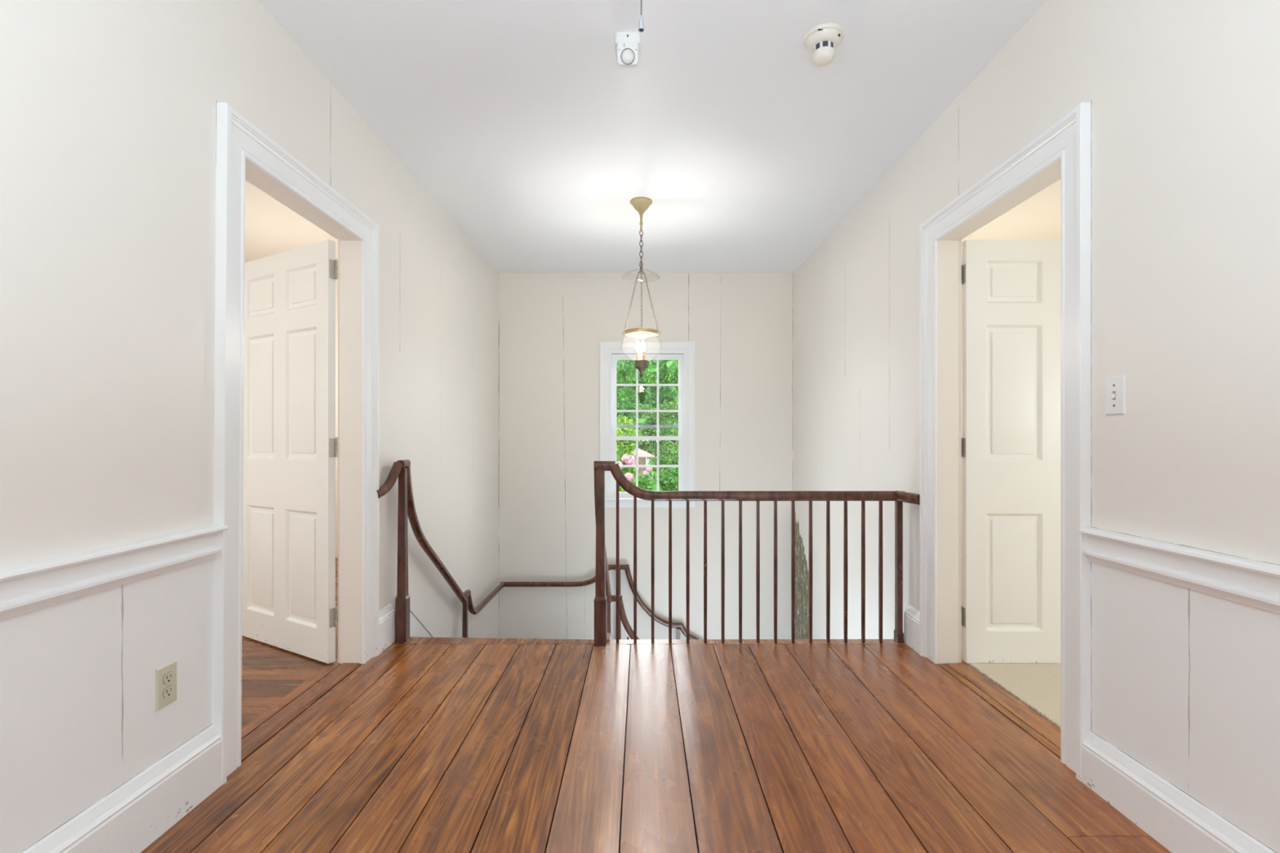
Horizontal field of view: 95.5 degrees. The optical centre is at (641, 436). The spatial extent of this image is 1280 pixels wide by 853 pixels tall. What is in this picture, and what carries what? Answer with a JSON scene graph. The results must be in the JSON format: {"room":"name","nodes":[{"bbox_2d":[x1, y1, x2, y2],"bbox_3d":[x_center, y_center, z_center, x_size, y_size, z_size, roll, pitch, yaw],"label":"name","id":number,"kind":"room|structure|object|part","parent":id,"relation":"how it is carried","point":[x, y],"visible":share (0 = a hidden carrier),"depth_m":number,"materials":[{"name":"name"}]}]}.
{"room":"stair landing","nodes":[
{"label":"stair landing","id":0,"kind":"room"},
{"bbox_2d":[0,0,497,852],"bbox_3d":[-1.385,1.160,1.400,0.100,5.350,8.000,0,0,0],"label":"wall","id":1,"kind":"structure","parent":0,"point":[108,108],"depth_m":1.54,"materials":[{"name":"beige paint"}]},
{"bbox_2d":[0,524,228,620],"bbox_3d":[-1.317,0.328,-0.388,0.037,0.104,4.425,0,0,0],"label":"trim","id":2,"kind":"structure","parent":1,"relation":"attached to","point":[25,588],"depth_m":1.41,"materials":[{"name":"white paint"}]},
{"bbox_2d":[22,724,222,852],"bbox_3d":[-1.320,0.991,-0.388,0.030,0.188,4.425,0,0,0],"label":"baseboard","id":3,"kind":"structure","parent":1,"relation":"attached to","point":[131,817],"depth_m":1.54,"materials":[{"name":"white paint"}]},
{"bbox_2d":[155,659,177,711],"bbox_3d":[-1.331,0.697,1.630,0.009,0.115,0.070,0,0,0],"label":"wall outlet","id":4,"kind":"object","parent":1,"relation":"attached to","point":[166,676],"visible":1,"depth_m":1.62,"materials":[{"name":"beige plastic"}]},
{"bbox_2d":[163,671,173,684],"bbox_3d":[-1.327,0.677,1.630,0.002,0.027,0.033,0,0,0],"label":"receptacle","id":5,"kind":"object","parent":4,"relation":"attached to","point":[168,677],"depth_m":1.63,"materials":[{"name":"beige plastic"}]},
{"bbox_2d":[163,685,173,697],"bbox_3d":[-1.327,0.717,1.630,0.002,0.027,0.033,0,0,0],"label":"receptacle","id":6,"kind":"object","parent":4,"relation":"attached to","point":[168,691],"depth_m":1.63,"materials":[{"name":"beige plastic"}]},
{"bbox_2d":[242,239,337,663],"bbox_3d":[-1.830,0.072,2.971,0.842,2.010,0.042,0,0,30],"label":"door","id":7,"kind":"structure","parent":1,"relation":"in","point":[291,446],"depth_m":2.92,"materials":[{"name":"beige paint"}]},
{"bbox_3d":[-1.998,-0.734,3.066,0.273,0.210,0.032,0,0,30],"label":"panel","id":8,"kind":"part","parent":7,"relation":"part of","materials":[{"name":"beige paint"}]},
{"bbox_3d":[-1.998,-0.206,3.066,0.273,0.654,0.032,0,0,30],"label":"panel","id":9,"kind":"part","parent":7,"relation":"part of","materials":[{"name":"beige paint"}]},
{"bbox_3d":[-1.998,0.647,3.066,0.273,0.564,0.032,0,0,30],"label":"panel","id":10,"kind":"part","parent":7,"relation":"part of","materials":[{"name":"beige paint"}]},
{"bbox_3d":[-1.675,-0.734,2.879,0.273,0.210,0.032,0,0,30],"label":"panel","id":11,"kind":"part","parent":7,"relation":"part of","materials":[{"name":"beige paint"}]},
{"bbox_3d":[-1.675,-0.206,2.879,0.273,0.654,0.032,0,0,30],"label":"panel","id":12,"kind":"part","parent":7,"relation":"part of","materials":[{"name":"beige paint"}]},
{"bbox_3d":[-1.675,0.647,2.879,0.273,0.564,0.032,0,0,30],"label":"panel","id":13,"kind":"part","parent":7,"relation":"part of","materials":[{"name":"beige paint"}]},
{"bbox_2d":[212,102,379,785],"bbox_3d":[-1.319,0.018,2.345,0.032,2.133,1.083,0,0,0],"label":"trim","id":14,"kind":"structure","parent":1,"relation":"attached to","point":[238,140],"depth_m":1.91,"materials":[{"name":"white paint"}]},
{"bbox_2d":[244,160,362,664],"bbox_3d":[-1.389,0.069,2.345,0.108,2.043,0.893,0,0,0],"label":"trim","id":15,"kind":"structure","parent":1,"relation":"attached to","point":[350,246],"depth_m":2.77,"materials":[{"name":"beige paint"}]},
{"bbox_2d":[379,603,395,653],"bbox_3d":[-1.320,0.986,2.986,0.030,0.198,0.198,0,0,0],"label":"baseboard","id":16,"kind":"structure","parent":1,"relation":"attached to","point":[387,615],"depth_m":2.98,"materials":[{"name":"white paint"}]},
{"bbox_2d":[395,595,435,637],"bbox_3d":[-1.324,1.487,3.685,0.022,1.249,1.070,0,0,0],"label":"trim","id":17,"kind":"structure","parent":1,"relation":"attached to","point":[417,628],"depth_m":3.41,"materials":[{"name":"white paint"}]},
{"bbox_2d":[241,557,337,727],"bbox_3d":[-2.996,1.101,2.957,3.008,0.029,4.712,0,0,0],"label":"floor","id":18,"kind":"structure","parent":0,"point":[269,673],"depth_m":2.67,"materials":[{"name":"brown wood"}]},
{"bbox_2d":[335,280,337,557],"bbox_3d":[-3.007,-0.200,2.900,3.145,2.630,4.760,0,0,0],"label":"wall","id":19,"kind":"structure","parent":0,"point":[336,281],"depth_m":5.20,"materials":[{"name":"white paint"}]},
{"bbox_2d":[240,657,360,763],"bbox_3d":[-1.415,1.093,2.356,0.151,0.024,1.032,0,0,0],"label":"threshold","id":20,"kind":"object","parent":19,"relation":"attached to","point":[259,731],"depth_m":2.33,"materials":[{"name":"brown wood"}]},
{"bbox_2d":[497,273,793,639],"bbox_3d":[0.037,1.160,5.480,2.945,5.350,0.160,0,0,0],"label":"wall","id":21,"kind":"structure","parent":0,"point":[552,327],"depth_m":5.40,"materials":[{"name":"beige paint"}]},
{"bbox_2d":[244,0,1060,273],"bbox_3d":[0.050,-1.565,1.480,9.100,0.100,8.160,0,0,0],"label":"ceiling","id":22,"kind":"structure","parent":0,"point":[522,121],"depth_m":2.73,"materials":[{"name":"paint"}]},
{"bbox_2d":[614,32,640,66],"bbox_3d":[-0.053,-1.459,2.224,0.098,0.112,0.111,0,0,0],"label":"sensor","id":23,"kind":"object","parent":22,"relation":"attached to","point":[628,45],"visible":1,"depth_m":2.18,"materials":[{"name":"white plastic"}]},
{"bbox_2d":[621,196,661,377],"bbox_3d":[-0.004,-0.945,3.750,0.263,1.140,0.263,0,0,0],"label":"pendant lamp","id":24,"kind":"object","parent":22,"relation":"hanging from","point":[641,204],"visible":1,"depth_m":3.73,"materials":[{"name":"gold"}]},
{"bbox_3d":[-0.067,-0.866,3.752,0.094,0.380,0.011,0,0,2],"label":"support chain","id":25,"kind":"part","parent":24,"relation":"part of","materials":[{"name":"brown metal"}]},
{"bbox_3d":[-0.026,-0.580,3.748,0.029,0.074,0.029,0,0,0],"label":"bulb","id":26,"kind":"part","parent":24,"relation":"part of","materials":[{"name":"beige glass"}]},
{"bbox_3d":[-0.004,-1.373,3.750,0.022,0.104,0.022,0,0,0],"label":"stem","id":27,"kind":"part","parent":24,"relation":"part of","materials":[{"name":"beige"}]},
{"bbox_3d":[-0.004,-0.584,3.750,0.263,0.205,0.263,0,0,0],"label":"glass globe","id":28,"kind":"part","parent":24,"relation":"part of"},
{"bbox_3d":[-0.004,-1.199,3.750,0.019,0.267,0.019,0,0,22],"label":"chain","id":29,"kind":"part","parent":24,"relation":"part of","materials":[{"name":"brown metal"}]},
{"bbox_3d":[-0.002,-0.866,3.685,0.011,0.380,0.094,0,0,-2],"label":"support chain","id":30,"kind":"part","parent":24,"relation":"part of","materials":[{"name":"brown metal"}]},
{"bbox_3d":[0.009,-0.580,3.732,0.029,0.074,0.029,0,0,0],"label":"bulb","id":31,"kind":"part","parent":24,"relation":"part of","materials":[{"name":"beige glass"}]},
{"bbox_3d":[0.059,-0.866,3.754,0.094,0.380,0.011,0,0,-4],"label":"support chain","id":32,"kind":"part","parent":24,"relation":"part of","materials":[{"name":"brown metal"}]},
{"bbox_2d":[638,0,644,32],"bbox_3d":[-0.001,-1.212,1.300,0.013,0.607,0.013,0,0,0],"label":"pull cord","id":33,"kind":"object","parent":22,"relation":"hanging from","point":[641,27],"visible":1,"depth_m":1.30,"materials":[{"name":"grey plastic"}]},
{"bbox_2d":[803,22,844,66],"bbox_3d":[0.690,-1.465,2.205,0.150,0.100,0.150,0,0,0],"label":"smoke detector","id":34,"kind":"object","parent":22,"relation":"attached to","point":[822,40],"visible":1,"depth_m":2.17,"materials":[{"name":"beige plastic"}]},
{"bbox_2d":[140,636,1171,852],"bbox_3d":[0.037,1.114,0.271,2.945,0.062,5.742,0,0,0],"label":"floor","id":35,"kind":"structure","parent":0,"point":[429,744],"depth_m":1.90,"materials":[{"name":"brown wood"}]},
{"bbox_2d":[593,461,919,646],"bbox_3d":[0.581,0.607,2.989,1.661,0.955,0.209,0,0,0],"label":"balustrade","id":36,"kind":"object","parent":35,"relation":"on","point":[899,497],"visible":0.99,"depth_m":3.04,"materials":[{"name":"brown wood"}]},
{"bbox_3d":[-0.216,0.627,3.036,0.064,0.915,0.078,0,0,0],"label":"newel post","id":37,"kind":"part","parent":36,"relation":"part of","materials":[{"name":"brown wood"}]},
{"bbox_3d":[0.581,0.236,2.979,1.661,0.212,0.189,0,0,0],"label":"handrail","id":38,"kind":"part","parent":36,"relation":"part of","materials":[{"name":"brown wood"}]},
{"bbox_2d":[938,659,1060,759],"bbox_3d":[1.484,1.093,2.356,0.141,0.023,0.932,0,0,0],"label":"threshold","id":39,"kind":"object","parent":35,"relation":"on","point":[1038,727],"depth_m":2.33,"materials":[{"name":"brown wood"}]},
{"bbox_2d":[961,284,962,556],"bbox_3d":[3.095,-0.200,2.800,3.170,2.630,4.960,0,0,0],"label":"wall","id":40,"kind":"structure","parent":0,"point":[962,284],"depth_m":5.20,"materials":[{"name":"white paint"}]},
{"bbox_2d":[793,0,1279,852],"bbox_3d":[1.460,1.160,1.400,0.100,5.350,8.000,0,0,0],"label":"wall","id":41,"kind":"structure","parent":0,"point":[1184,95],"depth_m":1.62,"materials":[{"name":"beige paint"}]},
{"bbox_2d":[903,604,919,654],"bbox_3d":[1.395,0.986,2.974,0.030,0.198,0.173,0,0,0],"label":"baseboard","id":42,"kind":"structure","parent":41,"relation":"attached to","point":[912,615],"depth_m":2.98,"materials":[{"name":"white paint"}]},
{"bbox_2d":[937,159,1060,664],"bbox_3d":[1.460,0.069,2.356,0.100,2.043,0.872,0,0,0],"label":"trim","id":43,"kind":"structure","parent":41,"relation":"attached to","point":[948,245],"depth_m":2.77,"materials":[{"name":"beige paint"}]},
{"bbox_2d":[920,102,1090,782],"bbox_3d":[1.394,0.018,2.356,0.032,2.133,1.062,0,0,0],"label":"trim","id":44,"kind":"structure","parent":41,"relation":"attached to","point":[1068,140],"depth_m":1.92,"materials":[{"name":"white paint"}]},
{"bbox_2d":[961,240,1060,662],"bbox_3d":[1.950,0.072,2.781,0.842,2.010,0.042,0,0,0],"label":"door","id":45,"kind":"structure","parent":41,"relation":"in","point":[1011,440],"depth_m":2.76,"materials":[{"name":"beige paint"}]},
{"bbox_3d":[1.770,-0.734,2.776,0.273,0.210,0.032,0,0,0],"label":"panel","id":46,"kind":"part","parent":45,"relation":"part of","materials":[{"name":"beige paint"}]},
{"bbox_3d":[1.770,-0.206,2.776,0.273,0.654,0.032,0,0,0],"label":"panel","id":47,"kind":"part","parent":45,"relation":"part of","materials":[{"name":"beige paint"}]},
{"bbox_3d":[1.770,0.647,2.776,0.273,0.564,0.032,0,0,0],"label":"panel","id":48,"kind":"part","parent":45,"relation":"part of","materials":[{"name":"beige paint"}]},
{"bbox_2d":[1106,374,1125,415],"bbox_3d":[1.401,-0.121,1.728,0.018,0.115,0.070,0,0,0],"label":"light switch","id":49,"kind":"object","parent":41,"relation":"attached to","point":[1115,385],"visible":1,"depth_m":1.72,"materials":[{"name":"white plastic"}]},
{"bbox_2d":[1081,731,1275,852],"bbox_3d":[1.395,1.006,-0.388,0.030,0.158,4.425,0,0,0],"label":"baseboard","id":50,"kind":"structure","parent":41,"relation":"attached to","point":[1180,824],"depth_m":1.56,"materials":[{"name":"white paint"}]},
{"bbox_2d":[1079,527,1279,613],"bbox_3d":[1.391,0.338,-0.388,0.037,0.104,4.425,0,0,0],"label":"trim","id":51,"kind":"structure","parent":41,"relation":"attached to","point":[1252,583],"depth_m":1.47,"materials":[{"name":"white paint"}]},
{"bbox_3d":[3.055,1.160,2.800,3.090,0.089,4.800,0,0,0],"label":"floor","id":52,"kind":"structure","parent":0,"visible":0},
{"bbox_2d":[961,556,1060,728],"bbox_3d":[3.070,1.095,2.800,3.041,0.039,4.780,0,0,0],"label":"carpet","id":53,"kind":"object","parent":52,"relation":"on","point":[1037,685],"visible":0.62,"depth_m":2.56,"materials":[{"name":"beige carpet"}]},
{"label":"outside","id":54,"kind":"structure","parent":0,"visible":0},
{"bbox_2d":[624,443,655,480],"bbox_3d":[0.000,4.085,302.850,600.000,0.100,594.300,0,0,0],"label":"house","id":55,"kind":"structure","parent":54,"point":[646,459],"depth_m":84.17,"materials":[{"name":"white"}]},
{"bbox_2d":[616,422,639,492],"bbox_3d":[-0.427,1.904,9.395,1.135,4.262,0.898,0,0,0],"label":"rhododendron","id":56,"kind":"object","parent":55,"relation":"on","point":[623,458],"visible":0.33,"depth_m":9.34,"materials":[{"name":"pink plant"}]},
{"bbox_2d":[616,360,641,424],"bbox_3d":[-1.981,-0.268,30.357,3.965,8.606,2.756,0,0,0],"label":"tree","id":57,"kind":"object","parent":55,"relation":"on","point":[624,402],"visible":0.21,"depth_m":29.90,"materials":[{"name":"green plant"}]},
{"bbox_2d":[616,414,644,444],"bbox_3d":[-0.831,1.633,16.007,1.806,4.805,0.950,0,0,0],"label":"shrub","id":58,"kind":"object","parent":55,"relation":"on","point":[621,420],"visible":0.09,"depth_m":15.93,"materials":[{"name":"green plant"}]},
{"bbox_2d":[628,448,654,479],"bbox_3d":[-0.344,2.426,40.000,2.409,3.218,2.409,0,0,0],"label":"summerhouse","id":59,"kind":"structure","parent":55,"relation":"on","point":[642,453],"depth_m":39.11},
{"bbox_2d":[616,360,678,474],"bbox_3d":[0.858,-4.704,63.073,23.832,17.477,10.027,0,0,0],"label":"tree","id":60,"kind":"object","parent":55,"relation":"on","point":[647,395],"visible":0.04,"depth_m":60.42,"materials":[{"name":"green plant"}]},
{"bbox_2d":[629,400,678,469],"bbox_3d":[2.731,0.207,46.243,8.166,7.656,4.432,0,0,0],"label":"tree","id":61,"kind":"object","parent":55,"relation":"on","point":[651,420],"visible":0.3,"depth_m":45.51,"materials":[{"name":"green plant"}]},
{"bbox_2d":[632,467,678,490],"bbox_3d":[0.358,2.209,7.765,1.155,3.651,0.557,0,0,-15],"label":"rhododendron","id":62,"kind":"object","parent":55,"relation":"on","point":[666,482],"visible":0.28,"depth_m":7.65,"materials":[{"name":"green plant"}]},
{"bbox_2d":[642,360,678,396],"bbox_3d":[1.091,0.450,18.014,2.279,7.171,1.105,0,0,0],"label":"tree","id":63,"kind":"object","parent":55,"relation":"on","point":[668,369],"visible":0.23,"depth_m":17.82,"materials":[{"name":"green plant"}]},
{"bbox_2d":[646,441,678,476],"bbox_3d":[1.629,2.013,25.996,2.911,4.043,1.374,0,0,0],"label":"shrub","id":64,"kind":"object","parent":55,"relation":"on","point":[671,456],"visible":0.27,"depth_m":25.76,"materials":[{"name":"green plant"}]},
{"bbox_3d":[0.037,3.885,4.325,2.945,0.100,2.470,0,0,0],"label":"floor","id":65,"kind":"structure","parent":0,"visible":0},
{"bbox_3d":[0.005,2.397,4.242,2.680,2.564,2.315,0,0,0],"label":"stairs","id":66,"kind":"structure","parent":65,"relation":"on","visible":0},
{"bbox_2d":[606,632,610,639],"bbox_3d":[-0.180,1.616,3.648,0.020,1.129,1.084,0,0,0],"label":"trim","id":67,"kind":"structure","parent":66,"relation":"attached to","point":[608,635],"depth_m":3.11,"materials":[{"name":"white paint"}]},
{"bbox_2d":[594,471,639,639],"bbox_3d":[0.421,1.532,3.656,1.385,2.770,1.101,0,0,0],"label":"balustrade","id":68,"kind":"object","parent":66,"relation":"on","point":[611,597],"visible":0.23,"depth_m":4.11,"materials":[{"name":"brown wood"}]},
{"bbox_3d":[-0.242,1.785,4.178,0.058,1.200,0.058,0,0,0],"label":"newel post","id":69,"kind":"part","parent":68,"relation":"part of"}
]}

